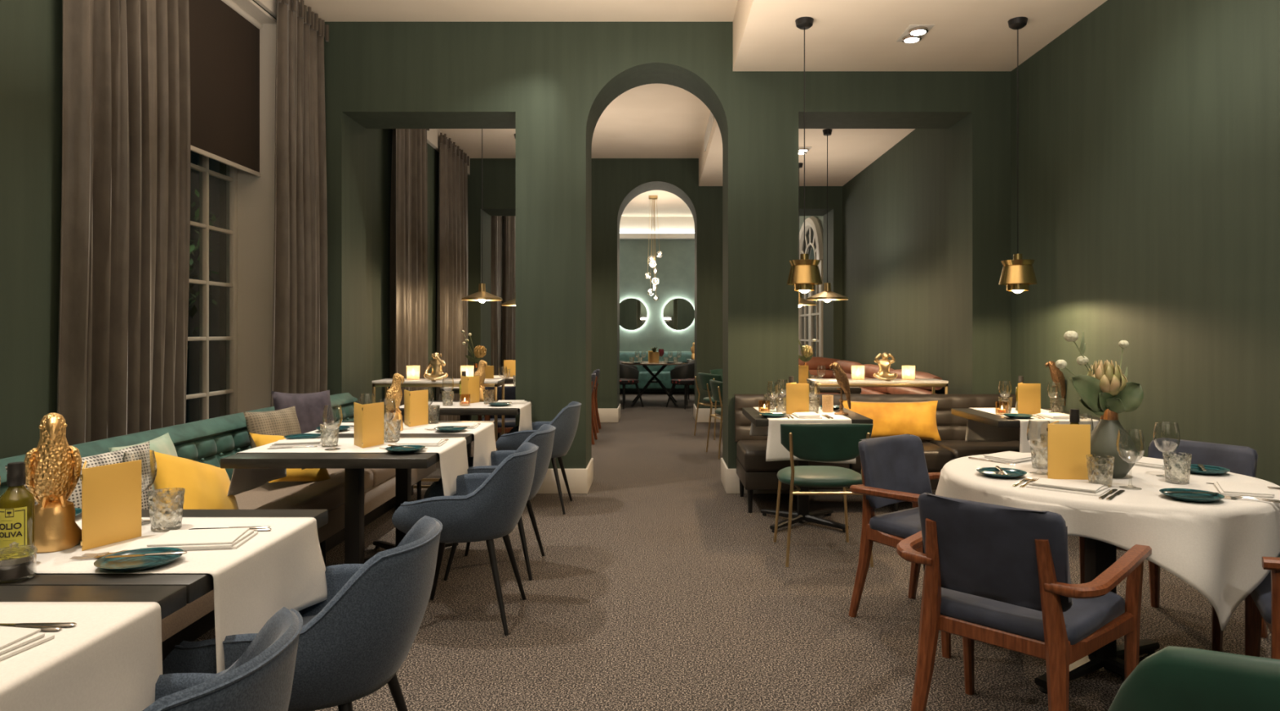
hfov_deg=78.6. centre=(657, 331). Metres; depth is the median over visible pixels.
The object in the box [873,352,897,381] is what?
figurine
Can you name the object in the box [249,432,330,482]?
throw pillow
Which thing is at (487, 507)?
armchair
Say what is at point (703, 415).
baseboard
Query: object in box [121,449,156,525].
wine glass
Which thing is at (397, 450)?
plate
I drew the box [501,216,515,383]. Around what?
curtain
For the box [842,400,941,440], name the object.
throw pillow
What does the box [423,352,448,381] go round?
figurine
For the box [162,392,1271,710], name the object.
floor
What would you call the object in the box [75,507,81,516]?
plate
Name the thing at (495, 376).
table runner
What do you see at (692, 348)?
parrot figurine
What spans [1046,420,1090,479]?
menu card
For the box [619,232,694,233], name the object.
light strip
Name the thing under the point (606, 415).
baseboard
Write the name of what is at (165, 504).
tumbler
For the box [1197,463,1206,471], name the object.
butter knife
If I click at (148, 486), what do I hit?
bowl
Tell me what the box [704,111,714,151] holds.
ceiling vent
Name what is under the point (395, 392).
parrot figurine
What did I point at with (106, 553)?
fork
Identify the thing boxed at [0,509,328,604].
dining table
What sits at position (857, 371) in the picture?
candle lantern
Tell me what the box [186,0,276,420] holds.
window
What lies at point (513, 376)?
tumbler
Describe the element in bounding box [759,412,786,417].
plate
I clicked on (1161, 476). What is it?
wine glass
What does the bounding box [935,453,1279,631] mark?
tablecloth
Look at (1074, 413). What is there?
oil bottle
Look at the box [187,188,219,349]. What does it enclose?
tree
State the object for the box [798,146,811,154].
recessed light
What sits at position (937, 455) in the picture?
seat cushion
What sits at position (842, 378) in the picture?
bird
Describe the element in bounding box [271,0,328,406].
curtain
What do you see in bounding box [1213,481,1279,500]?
folded napkin
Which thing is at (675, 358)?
tumbler
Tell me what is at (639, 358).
tumbler
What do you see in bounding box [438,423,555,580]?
armchair
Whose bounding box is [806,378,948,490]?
console table
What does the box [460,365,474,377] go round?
candle lantern
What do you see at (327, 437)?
tumbler
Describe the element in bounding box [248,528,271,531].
table knife
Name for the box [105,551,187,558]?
butter knife
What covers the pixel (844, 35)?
ceiling
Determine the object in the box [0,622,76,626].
table knife
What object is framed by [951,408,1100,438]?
dining table
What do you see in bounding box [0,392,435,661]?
bench
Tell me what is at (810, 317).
window
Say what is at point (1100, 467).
tumbler
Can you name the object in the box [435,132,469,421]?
curtain
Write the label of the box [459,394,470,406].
tealight holder
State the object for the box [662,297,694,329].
round mirror
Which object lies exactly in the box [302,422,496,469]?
table runner
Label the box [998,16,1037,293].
pendant lamp
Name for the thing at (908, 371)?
candle lantern
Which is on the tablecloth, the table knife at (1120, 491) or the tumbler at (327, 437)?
the table knife at (1120, 491)
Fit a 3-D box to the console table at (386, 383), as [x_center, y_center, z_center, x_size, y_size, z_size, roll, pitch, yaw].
[-1.820,0.850,6.560,1.030,0.900,0.320,0,0,0]
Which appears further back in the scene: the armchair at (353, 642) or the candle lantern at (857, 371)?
the candle lantern at (857, 371)
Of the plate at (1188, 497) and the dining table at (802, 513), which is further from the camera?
the dining table at (802, 513)
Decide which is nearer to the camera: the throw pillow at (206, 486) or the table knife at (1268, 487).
the table knife at (1268, 487)
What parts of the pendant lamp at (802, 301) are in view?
cord, lamp shade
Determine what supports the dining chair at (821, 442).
on the floor
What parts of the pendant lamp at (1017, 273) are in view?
cord, lamp shade, lamp shade, bulb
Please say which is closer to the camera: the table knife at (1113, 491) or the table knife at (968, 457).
the table knife at (1113, 491)
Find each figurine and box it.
[23,413,81,553]
[385,373,404,431]
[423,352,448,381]
[474,360,487,401]
[690,342,694,359]
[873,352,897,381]
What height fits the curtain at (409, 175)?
3.710 m
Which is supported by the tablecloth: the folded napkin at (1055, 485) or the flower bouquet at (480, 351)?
the folded napkin at (1055, 485)
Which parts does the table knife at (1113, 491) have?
handle, blade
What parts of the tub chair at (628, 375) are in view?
leg, floral seat, backrest, leg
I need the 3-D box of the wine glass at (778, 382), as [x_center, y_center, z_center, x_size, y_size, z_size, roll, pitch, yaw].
[0.800,0.444,5.380,0.087,0.205,0.087,0,0,0]
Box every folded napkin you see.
[0,626,54,661]
[140,527,257,551]
[269,438,321,447]
[338,422,354,428]
[392,438,446,446]
[433,422,479,428]
[496,400,527,404]
[791,412,822,418]
[979,450,1031,463]
[1026,477,1110,496]
[1035,412,1069,419]
[1134,456,1164,469]
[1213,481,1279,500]
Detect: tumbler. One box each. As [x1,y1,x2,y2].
[146,487,185,532]
[320,422,339,447]
[383,419,401,442]
[427,404,439,423]
[441,391,453,405]
[482,389,494,404]
[502,368,510,377]
[512,375,515,386]
[629,356,634,363]
[637,356,642,363]
[663,356,668,363]
[673,356,678,363]
[763,393,776,409]
[774,396,786,413]
[808,396,819,413]
[809,375,818,386]
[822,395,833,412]
[998,396,1012,413]
[1029,440,1047,469]
[1040,433,1047,440]
[1049,397,1064,413]
[1085,454,1115,488]
[1162,451,1191,484]
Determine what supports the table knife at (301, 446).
on the table runner at (453, 453)
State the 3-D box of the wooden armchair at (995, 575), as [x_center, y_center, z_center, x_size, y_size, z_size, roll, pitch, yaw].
[1.131,0.899,2.461,0.624,0.809,0.577,0,0,45]
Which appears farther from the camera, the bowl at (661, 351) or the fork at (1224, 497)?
the bowl at (661, 351)
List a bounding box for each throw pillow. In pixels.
[4,441,152,509]
[108,432,177,489]
[149,449,238,509]
[243,405,301,448]
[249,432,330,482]
[271,390,334,433]
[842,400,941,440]
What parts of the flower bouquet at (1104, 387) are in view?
stem, stem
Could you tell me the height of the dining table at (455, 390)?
0.750 m
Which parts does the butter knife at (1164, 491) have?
handle, blade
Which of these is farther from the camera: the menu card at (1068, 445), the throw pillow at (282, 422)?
the throw pillow at (282, 422)
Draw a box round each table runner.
[0,601,162,710]
[34,517,327,673]
[227,437,468,496]
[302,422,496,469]
[399,401,532,431]
[439,384,513,400]
[493,375,513,377]
[749,407,856,463]
[809,385,860,394]
[964,408,1098,453]
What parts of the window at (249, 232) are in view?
frame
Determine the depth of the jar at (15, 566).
1.73 m
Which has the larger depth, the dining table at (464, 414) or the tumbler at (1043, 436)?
the dining table at (464, 414)
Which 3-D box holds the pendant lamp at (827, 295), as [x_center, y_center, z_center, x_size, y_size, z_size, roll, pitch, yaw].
[1.770,-1.204,8.130,0.426,1.793,0.426,0,0,0]
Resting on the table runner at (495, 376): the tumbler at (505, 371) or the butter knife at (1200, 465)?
the tumbler at (505, 371)
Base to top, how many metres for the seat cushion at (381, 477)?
0.122 m
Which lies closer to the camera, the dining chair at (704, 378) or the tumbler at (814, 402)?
the tumbler at (814, 402)
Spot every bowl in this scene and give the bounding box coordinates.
[121,449,156,492]
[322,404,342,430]
[657,349,664,356]
[1026,420,1049,450]
[1115,429,1145,462]
[1152,422,1180,452]
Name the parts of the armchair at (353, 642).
seat, leg, leg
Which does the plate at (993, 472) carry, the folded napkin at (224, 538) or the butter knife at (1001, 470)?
the butter knife at (1001, 470)
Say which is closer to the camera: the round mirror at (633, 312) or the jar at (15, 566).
the jar at (15, 566)
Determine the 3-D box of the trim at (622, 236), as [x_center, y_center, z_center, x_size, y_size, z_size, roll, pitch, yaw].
[0.000,-2.075,16.920,6.400,0.110,0.160,0,0,0]
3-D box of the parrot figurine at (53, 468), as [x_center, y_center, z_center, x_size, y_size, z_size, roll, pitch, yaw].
[-1.538,0.376,1.992,0.122,0.342,0.123,0,0,9]
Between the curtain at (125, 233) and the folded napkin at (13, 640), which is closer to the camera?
the folded napkin at (13, 640)
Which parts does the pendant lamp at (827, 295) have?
lamp shade, cord, bulb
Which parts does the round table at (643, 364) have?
leg, leg, leg, leg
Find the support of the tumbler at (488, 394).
on the table runner at (525, 422)
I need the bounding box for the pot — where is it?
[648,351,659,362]
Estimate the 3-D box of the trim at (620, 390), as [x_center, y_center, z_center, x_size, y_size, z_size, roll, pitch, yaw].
[-0.050,0.860,16.935,5.300,0.880,0.130,0,0,0]
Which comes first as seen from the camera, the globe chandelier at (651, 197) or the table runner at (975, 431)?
the table runner at (975, 431)
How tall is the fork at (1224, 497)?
0.010 m
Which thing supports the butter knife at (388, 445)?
on the plate at (397, 450)
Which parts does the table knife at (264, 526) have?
blade, handle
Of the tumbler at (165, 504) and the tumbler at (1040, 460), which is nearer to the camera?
the tumbler at (165, 504)
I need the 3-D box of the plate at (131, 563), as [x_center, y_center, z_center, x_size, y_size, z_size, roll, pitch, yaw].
[-1.215,0.539,1.838,0.177,0.020,0.177,0,0,0]
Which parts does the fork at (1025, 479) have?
handle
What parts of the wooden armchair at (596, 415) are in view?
leg, leg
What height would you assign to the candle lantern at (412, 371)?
0.118 m
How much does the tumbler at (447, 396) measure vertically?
0.106 m
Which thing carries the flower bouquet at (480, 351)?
on the flower vase at (475, 365)
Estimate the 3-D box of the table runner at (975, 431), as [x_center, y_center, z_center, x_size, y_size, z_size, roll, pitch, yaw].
[2.495,0.688,5.250,0.520,0.282,0.875,0,0,0]
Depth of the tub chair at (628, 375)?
13.30 m
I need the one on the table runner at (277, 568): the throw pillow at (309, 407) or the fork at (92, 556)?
the fork at (92, 556)
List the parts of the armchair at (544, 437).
leg, leg, leg, leg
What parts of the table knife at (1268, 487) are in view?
handle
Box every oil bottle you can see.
[0,462,35,560]
[459,371,466,402]
[788,376,793,382]
[1015,376,1023,410]
[1069,408,1079,424]
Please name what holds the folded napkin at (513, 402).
on the table runner at (525, 422)
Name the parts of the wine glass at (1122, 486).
stem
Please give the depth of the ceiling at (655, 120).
8.20 m
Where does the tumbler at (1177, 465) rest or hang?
on the tablecloth
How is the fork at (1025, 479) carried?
on the tablecloth
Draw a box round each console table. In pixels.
[372,378,505,488]
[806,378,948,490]
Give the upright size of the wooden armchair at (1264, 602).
0.809 m
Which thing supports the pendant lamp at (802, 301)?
hanging from the ceiling at (850, 151)
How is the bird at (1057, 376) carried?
on the dining table at (993, 420)
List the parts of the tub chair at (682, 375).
leg, backrest, floral seat, leg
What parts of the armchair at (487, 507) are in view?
leg, leg, leg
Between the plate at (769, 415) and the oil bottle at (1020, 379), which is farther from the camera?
the oil bottle at (1020, 379)
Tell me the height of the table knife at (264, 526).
0.007 m
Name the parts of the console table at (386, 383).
leg, leg, foot rail, foot rail, rail, leg, rail, leg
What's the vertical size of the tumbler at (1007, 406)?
0.106 m
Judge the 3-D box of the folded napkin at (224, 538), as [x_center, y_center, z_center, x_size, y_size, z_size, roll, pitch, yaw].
[-1.185,0.537,2.029,0.230,0.020,0.153,0,0,-8]
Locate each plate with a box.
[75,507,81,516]
[93,546,183,572]
[284,433,320,439]
[315,425,350,431]
[385,444,425,453]
[434,426,467,432]
[488,402,511,406]
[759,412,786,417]
[818,404,844,409]
[976,466,1026,478]
[1003,413,1033,418]
[1159,488,1224,502]
[1190,464,1230,475]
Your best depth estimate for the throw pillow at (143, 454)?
3.01 m
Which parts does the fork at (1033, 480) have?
handle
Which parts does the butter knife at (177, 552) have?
blade, handle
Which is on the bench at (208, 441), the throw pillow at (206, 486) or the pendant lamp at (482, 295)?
the throw pillow at (206, 486)
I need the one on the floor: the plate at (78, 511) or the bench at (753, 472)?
the bench at (753, 472)
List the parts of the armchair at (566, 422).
leg, leg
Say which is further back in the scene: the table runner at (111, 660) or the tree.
the tree
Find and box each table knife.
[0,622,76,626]
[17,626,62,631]
[188,525,270,529]
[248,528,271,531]
[266,445,317,448]
[968,457,1016,465]
[1098,488,1117,499]
[1106,489,1124,500]
[1208,483,1279,489]
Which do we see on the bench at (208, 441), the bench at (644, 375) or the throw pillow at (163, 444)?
the throw pillow at (163, 444)
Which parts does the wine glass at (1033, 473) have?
stem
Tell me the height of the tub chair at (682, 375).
0.783 m
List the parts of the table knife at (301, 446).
handle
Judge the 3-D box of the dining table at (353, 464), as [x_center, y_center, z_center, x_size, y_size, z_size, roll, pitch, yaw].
[-1.450,0.925,3.750,0.900,0.750,0.698,0,0,0]
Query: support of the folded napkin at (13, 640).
on the table runner at (111, 660)
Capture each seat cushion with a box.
[235,469,373,511]
[326,468,395,487]
[737,440,849,471]
[849,440,953,471]
[928,440,1019,459]
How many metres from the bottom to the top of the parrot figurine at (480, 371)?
0.325 m
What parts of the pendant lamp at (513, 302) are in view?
lamp shade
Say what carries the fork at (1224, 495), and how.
on the tablecloth
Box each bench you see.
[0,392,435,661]
[619,352,694,389]
[734,394,1019,513]
[798,356,942,394]
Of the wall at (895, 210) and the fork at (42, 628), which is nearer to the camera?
the fork at (42, 628)
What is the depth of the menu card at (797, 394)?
5.20 m
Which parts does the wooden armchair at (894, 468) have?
leg, armrest, rail, seat, leg, armrest, leg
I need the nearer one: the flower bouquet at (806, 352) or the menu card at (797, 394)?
the menu card at (797, 394)
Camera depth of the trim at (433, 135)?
9.52 m
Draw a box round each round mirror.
[619,297,647,329]
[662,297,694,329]
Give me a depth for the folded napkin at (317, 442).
3.75 m
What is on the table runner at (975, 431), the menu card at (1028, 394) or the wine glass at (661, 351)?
the menu card at (1028, 394)
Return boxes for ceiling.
[298,0,737,217]
[698,112,915,186]
[733,0,1106,71]
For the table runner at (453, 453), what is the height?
0.258 m
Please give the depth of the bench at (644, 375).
16.71 m
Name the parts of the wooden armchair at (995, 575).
armrest, leg, leg, rail, seat, leg, armrest, rail, leg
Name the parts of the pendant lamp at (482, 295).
lamp shade, cord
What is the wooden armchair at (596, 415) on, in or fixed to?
on the floor
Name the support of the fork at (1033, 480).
on the tablecloth
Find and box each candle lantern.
[406,365,420,380]
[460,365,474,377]
[851,365,864,380]
[901,365,915,380]
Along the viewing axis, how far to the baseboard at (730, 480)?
6.29 m
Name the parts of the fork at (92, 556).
handle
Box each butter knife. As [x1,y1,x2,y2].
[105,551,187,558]
[387,444,413,448]
[446,426,470,427]
[995,466,1007,475]
[1164,491,1217,493]
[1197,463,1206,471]
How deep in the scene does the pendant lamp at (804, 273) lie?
5.21 m
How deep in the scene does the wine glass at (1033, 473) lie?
3.02 m
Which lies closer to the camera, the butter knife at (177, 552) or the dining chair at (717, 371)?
the butter knife at (177, 552)
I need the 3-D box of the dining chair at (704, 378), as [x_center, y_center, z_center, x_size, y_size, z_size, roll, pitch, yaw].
[0.806,0.903,9.742,0.538,0.796,0.524,0,0,-28]
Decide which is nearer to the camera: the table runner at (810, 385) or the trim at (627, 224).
the table runner at (810, 385)
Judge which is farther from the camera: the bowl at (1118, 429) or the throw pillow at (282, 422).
the throw pillow at (282, 422)
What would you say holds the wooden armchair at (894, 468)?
on the floor
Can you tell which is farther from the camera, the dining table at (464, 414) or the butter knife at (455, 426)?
the dining table at (464, 414)
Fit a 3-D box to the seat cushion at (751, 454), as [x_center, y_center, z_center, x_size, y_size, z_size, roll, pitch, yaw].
[1.000,0.922,5.855,0.754,0.155,0.590,0,0,0]
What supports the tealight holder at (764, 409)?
on the table runner at (775, 451)
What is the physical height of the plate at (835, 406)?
0.020 m
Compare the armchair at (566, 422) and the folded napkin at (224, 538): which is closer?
the folded napkin at (224, 538)
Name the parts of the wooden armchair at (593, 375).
leg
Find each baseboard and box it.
[537,457,593,493]
[597,404,620,422]
[693,404,720,422]
[720,457,794,493]
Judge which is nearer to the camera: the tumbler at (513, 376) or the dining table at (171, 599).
the dining table at (171, 599)
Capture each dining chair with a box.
[693,373,722,439]
[706,379,722,458]
[710,368,722,423]
[773,423,873,567]
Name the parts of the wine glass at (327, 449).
stem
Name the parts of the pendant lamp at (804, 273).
lamp shade, lamp shade, cord, bulb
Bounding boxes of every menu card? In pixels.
[80,459,141,551]
[354,402,383,448]
[404,389,427,426]
[461,375,479,403]
[484,365,493,378]
[503,360,515,377]
[785,382,808,414]
[798,364,808,383]
[1017,382,1040,414]
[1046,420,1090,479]
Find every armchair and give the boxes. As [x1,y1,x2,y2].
[142,606,302,710]
[162,515,442,710]
[391,441,538,635]
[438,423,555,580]
[477,386,515,432]
[495,401,581,514]
[591,373,597,444]
[592,368,601,432]
[848,434,951,658]
[896,492,1151,710]
[1079,437,1267,652]
[1244,556,1279,659]
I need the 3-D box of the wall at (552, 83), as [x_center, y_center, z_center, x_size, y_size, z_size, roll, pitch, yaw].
[0.052,-0.600,6.565,5.635,3.800,0.530,0,0,0]
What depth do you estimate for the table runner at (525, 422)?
5.83 m
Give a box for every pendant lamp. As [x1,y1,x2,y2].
[461,128,502,302]
[501,133,515,306]
[786,16,822,293]
[798,162,816,307]
[806,128,848,302]
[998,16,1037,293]
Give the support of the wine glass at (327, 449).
on the table runner at (453, 453)
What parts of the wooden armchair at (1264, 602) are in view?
leg, seat, rail, armrest, leg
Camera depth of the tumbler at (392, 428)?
3.87 m
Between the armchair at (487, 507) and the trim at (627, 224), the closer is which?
the armchair at (487, 507)
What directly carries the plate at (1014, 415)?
on the table runner at (975, 431)
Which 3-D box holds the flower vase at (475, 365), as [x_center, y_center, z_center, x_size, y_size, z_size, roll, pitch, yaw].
[-1.860,0.434,8.020,0.110,0.225,0.110,0,0,0]
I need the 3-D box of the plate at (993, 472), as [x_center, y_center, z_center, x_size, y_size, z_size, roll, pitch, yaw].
[1.305,0.537,2.965,0.177,0.020,0.177,0,0,0]
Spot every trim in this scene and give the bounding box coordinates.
[253,0,307,18]
[426,128,470,174]
[619,217,694,232]
[619,233,694,239]
[619,351,694,392]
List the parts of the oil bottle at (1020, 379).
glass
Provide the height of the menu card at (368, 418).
0.205 m
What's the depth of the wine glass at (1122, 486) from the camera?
2.73 m
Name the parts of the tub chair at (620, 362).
backrest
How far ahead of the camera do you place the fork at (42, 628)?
1.43 m
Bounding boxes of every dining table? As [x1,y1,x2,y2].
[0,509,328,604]
[0,586,186,619]
[220,436,466,564]
[318,421,495,564]
[399,400,532,457]
[440,383,513,439]
[493,377,513,433]
[742,407,873,533]
[809,387,861,394]
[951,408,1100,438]
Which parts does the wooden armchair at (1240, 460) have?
leg, rail, leg, leg, leg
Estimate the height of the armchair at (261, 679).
0.775 m
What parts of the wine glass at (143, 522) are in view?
stem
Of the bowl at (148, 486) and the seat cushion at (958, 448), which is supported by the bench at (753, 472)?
the seat cushion at (958, 448)
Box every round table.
[621,361,688,406]
[1034,537,1159,693]
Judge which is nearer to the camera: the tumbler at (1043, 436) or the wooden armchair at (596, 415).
the tumbler at (1043, 436)
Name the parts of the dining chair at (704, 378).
leg, backrest, seat, leg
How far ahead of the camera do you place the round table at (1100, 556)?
2.96 m
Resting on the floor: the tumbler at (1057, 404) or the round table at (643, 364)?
the round table at (643, 364)
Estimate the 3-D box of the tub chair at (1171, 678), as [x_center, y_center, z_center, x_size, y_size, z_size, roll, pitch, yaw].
[1.173,0.901,1.450,0.710,0.802,0.621,0,0,-10]
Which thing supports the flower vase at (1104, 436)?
on the tablecloth
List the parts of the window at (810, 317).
glass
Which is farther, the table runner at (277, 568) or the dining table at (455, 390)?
the dining table at (455, 390)
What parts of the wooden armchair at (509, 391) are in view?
leg, leg, seat, rail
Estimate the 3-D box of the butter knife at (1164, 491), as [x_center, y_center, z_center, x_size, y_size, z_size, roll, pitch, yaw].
[1.745,0.524,2.554,0.172,0.007,0.018,0,0,1]
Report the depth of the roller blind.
5.18 m
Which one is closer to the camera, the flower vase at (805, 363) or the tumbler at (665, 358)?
the flower vase at (805, 363)
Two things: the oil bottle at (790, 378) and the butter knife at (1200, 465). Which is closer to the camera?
the butter knife at (1200, 465)
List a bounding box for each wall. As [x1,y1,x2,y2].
[0,0,515,458]
[324,22,1010,468]
[467,158,842,421]
[619,239,694,351]
[799,128,947,394]
[1010,0,1279,599]
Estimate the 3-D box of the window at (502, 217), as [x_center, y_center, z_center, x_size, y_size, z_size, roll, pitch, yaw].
[-2.897,-0.690,13.650,0.365,3.020,1.294,0,0,0]
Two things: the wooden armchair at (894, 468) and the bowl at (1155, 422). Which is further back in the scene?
the wooden armchair at (894, 468)
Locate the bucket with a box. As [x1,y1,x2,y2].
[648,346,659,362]
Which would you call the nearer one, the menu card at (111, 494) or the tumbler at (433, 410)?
the menu card at (111, 494)
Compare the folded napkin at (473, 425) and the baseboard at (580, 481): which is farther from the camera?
the baseboard at (580, 481)
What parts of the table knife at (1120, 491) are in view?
handle, blade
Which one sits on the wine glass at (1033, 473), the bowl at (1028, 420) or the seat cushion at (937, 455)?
the bowl at (1028, 420)
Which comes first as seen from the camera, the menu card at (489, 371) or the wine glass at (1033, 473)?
the wine glass at (1033, 473)
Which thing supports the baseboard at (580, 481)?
attached to the wall at (552, 83)
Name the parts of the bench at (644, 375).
backrest, seat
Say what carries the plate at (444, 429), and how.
on the table runner at (484, 433)
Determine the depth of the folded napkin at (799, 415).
4.97 m
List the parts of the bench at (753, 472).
leg, leg, seat, backrest, leg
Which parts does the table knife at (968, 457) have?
handle, blade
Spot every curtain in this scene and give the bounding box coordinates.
[57,0,190,445]
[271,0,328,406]
[390,128,429,405]
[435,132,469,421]
[490,216,501,375]
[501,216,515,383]
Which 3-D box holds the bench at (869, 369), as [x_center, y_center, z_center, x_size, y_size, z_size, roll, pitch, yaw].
[1.897,0.766,9.190,1.495,0.828,4.080,0,0,0]
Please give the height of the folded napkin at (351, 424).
0.020 m
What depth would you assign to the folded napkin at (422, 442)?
3.76 m
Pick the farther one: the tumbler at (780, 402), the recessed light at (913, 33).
the recessed light at (913, 33)
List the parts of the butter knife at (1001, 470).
blade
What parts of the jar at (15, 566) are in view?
glass lid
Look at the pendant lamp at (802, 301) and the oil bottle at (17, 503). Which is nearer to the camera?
the oil bottle at (17, 503)
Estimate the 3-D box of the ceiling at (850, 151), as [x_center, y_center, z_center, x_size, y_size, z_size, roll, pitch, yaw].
[1.635,-2.300,9.045,2.070,0.400,4.430,0,0,0]
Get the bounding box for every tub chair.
[619,360,642,403]
[619,364,643,408]
[666,363,694,408]
[669,360,694,400]
[1107,645,1279,710]
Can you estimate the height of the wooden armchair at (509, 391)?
0.809 m
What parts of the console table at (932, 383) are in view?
rail, leg, rail, leg, leg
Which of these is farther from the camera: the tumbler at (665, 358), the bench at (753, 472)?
the tumbler at (665, 358)
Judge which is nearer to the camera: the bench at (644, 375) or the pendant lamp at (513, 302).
the pendant lamp at (513, 302)
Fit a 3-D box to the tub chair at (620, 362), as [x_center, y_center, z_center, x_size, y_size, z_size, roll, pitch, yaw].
[-0.628,0.912,14.656,0.560,0.783,0.619,0,0,40]
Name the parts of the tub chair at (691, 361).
backrest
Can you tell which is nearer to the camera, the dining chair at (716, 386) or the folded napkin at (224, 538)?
the folded napkin at (224, 538)
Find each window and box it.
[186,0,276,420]
[499,216,503,375]
[798,216,822,357]
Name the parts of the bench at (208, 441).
backrest, seat, leg, leg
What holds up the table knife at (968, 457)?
on the tablecloth
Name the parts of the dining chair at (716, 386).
leg, backrest, seat, leg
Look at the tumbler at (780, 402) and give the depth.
5.24 m
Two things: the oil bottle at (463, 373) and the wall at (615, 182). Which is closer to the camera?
the oil bottle at (463, 373)
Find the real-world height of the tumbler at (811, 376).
0.106 m
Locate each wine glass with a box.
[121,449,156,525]
[322,404,342,450]
[657,349,664,362]
[767,382,779,412]
[1026,420,1049,475]
[1115,429,1145,489]
[1152,422,1180,477]
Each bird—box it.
[829,362,850,414]
[1044,360,1066,410]
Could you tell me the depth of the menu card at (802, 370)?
8.00 m
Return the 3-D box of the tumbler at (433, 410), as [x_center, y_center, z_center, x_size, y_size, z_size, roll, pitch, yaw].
[-1.348,0.494,4.692,0.089,0.106,0.089,0,0,0]
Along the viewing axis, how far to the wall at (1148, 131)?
4.44 m
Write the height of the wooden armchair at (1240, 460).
0.809 m
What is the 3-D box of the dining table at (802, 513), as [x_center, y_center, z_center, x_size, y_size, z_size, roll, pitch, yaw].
[0.990,0.925,5.310,0.740,0.750,0.778,0,0,0]
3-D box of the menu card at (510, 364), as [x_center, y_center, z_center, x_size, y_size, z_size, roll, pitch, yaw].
[-1.805,0.444,9.532,0.140,0.205,0.141,0,0,-30]
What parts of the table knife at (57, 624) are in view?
blade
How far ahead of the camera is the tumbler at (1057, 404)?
5.17 m
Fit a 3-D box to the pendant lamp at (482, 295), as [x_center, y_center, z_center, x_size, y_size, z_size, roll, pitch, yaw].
[-1.845,-1.403,8.250,0.426,2.193,0.426,0,0,0]
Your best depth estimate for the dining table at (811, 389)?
7.65 m
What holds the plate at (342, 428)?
on the table runner at (484, 433)
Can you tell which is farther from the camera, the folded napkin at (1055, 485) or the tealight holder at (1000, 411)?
the tealight holder at (1000, 411)
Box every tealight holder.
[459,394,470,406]
[758,400,770,412]
[995,400,1008,414]
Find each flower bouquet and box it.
[461,330,486,363]
[798,338,815,361]
[1055,330,1143,415]
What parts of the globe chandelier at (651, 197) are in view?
cord, cord, ceiling plate, cord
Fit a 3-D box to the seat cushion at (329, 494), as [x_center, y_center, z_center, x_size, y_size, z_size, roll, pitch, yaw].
[-2.075,0.909,4.065,0.650,0.122,1.562,0,0,0]
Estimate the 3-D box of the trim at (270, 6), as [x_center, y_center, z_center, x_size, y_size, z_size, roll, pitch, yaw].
[-2.730,-2.380,1.850,0.030,0.240,8.900,0,0,0]
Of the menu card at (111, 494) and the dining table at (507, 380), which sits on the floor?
the dining table at (507, 380)
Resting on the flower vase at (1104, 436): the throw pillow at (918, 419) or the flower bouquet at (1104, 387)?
the flower bouquet at (1104, 387)
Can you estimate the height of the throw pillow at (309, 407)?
0.470 m
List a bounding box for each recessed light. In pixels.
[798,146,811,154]
[896,24,934,43]
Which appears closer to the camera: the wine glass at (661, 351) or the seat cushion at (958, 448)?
the seat cushion at (958, 448)
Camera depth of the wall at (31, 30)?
3.48 m
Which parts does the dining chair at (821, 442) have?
leg, leg, rail, seat, backrest, leg, leg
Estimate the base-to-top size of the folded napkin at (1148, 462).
0.020 m
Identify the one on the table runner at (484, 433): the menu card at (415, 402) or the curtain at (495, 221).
the menu card at (415, 402)
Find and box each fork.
[69,552,115,559]
[81,550,127,556]
[1012,477,1032,486]
[1019,478,1039,487]
[1223,497,1279,502]
[1224,495,1279,502]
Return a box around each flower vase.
[473,363,477,376]
[804,362,810,378]
[1090,408,1137,478]
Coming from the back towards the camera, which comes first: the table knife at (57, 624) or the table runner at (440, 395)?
the table runner at (440, 395)
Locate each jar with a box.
[0,541,37,583]
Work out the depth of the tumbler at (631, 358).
13.92 m
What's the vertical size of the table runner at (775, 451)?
0.277 m
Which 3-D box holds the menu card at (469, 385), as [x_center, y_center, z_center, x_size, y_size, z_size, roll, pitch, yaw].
[-1.448,0.444,6.028,0.141,0.205,0.140,0,0,-7]
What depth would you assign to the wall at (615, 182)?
11.26 m
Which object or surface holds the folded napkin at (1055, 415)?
on the table runner at (975, 431)
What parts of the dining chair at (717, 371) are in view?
backrest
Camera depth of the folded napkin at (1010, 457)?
3.32 m
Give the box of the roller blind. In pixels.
[188,0,262,177]
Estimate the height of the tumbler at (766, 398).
0.106 m
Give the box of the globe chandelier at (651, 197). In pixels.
[644,195,662,300]
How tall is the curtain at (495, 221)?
3.710 m
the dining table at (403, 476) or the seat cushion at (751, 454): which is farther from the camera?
the seat cushion at (751, 454)
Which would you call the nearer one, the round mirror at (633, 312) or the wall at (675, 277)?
the round mirror at (633, 312)
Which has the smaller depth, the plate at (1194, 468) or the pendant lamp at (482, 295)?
the plate at (1194, 468)

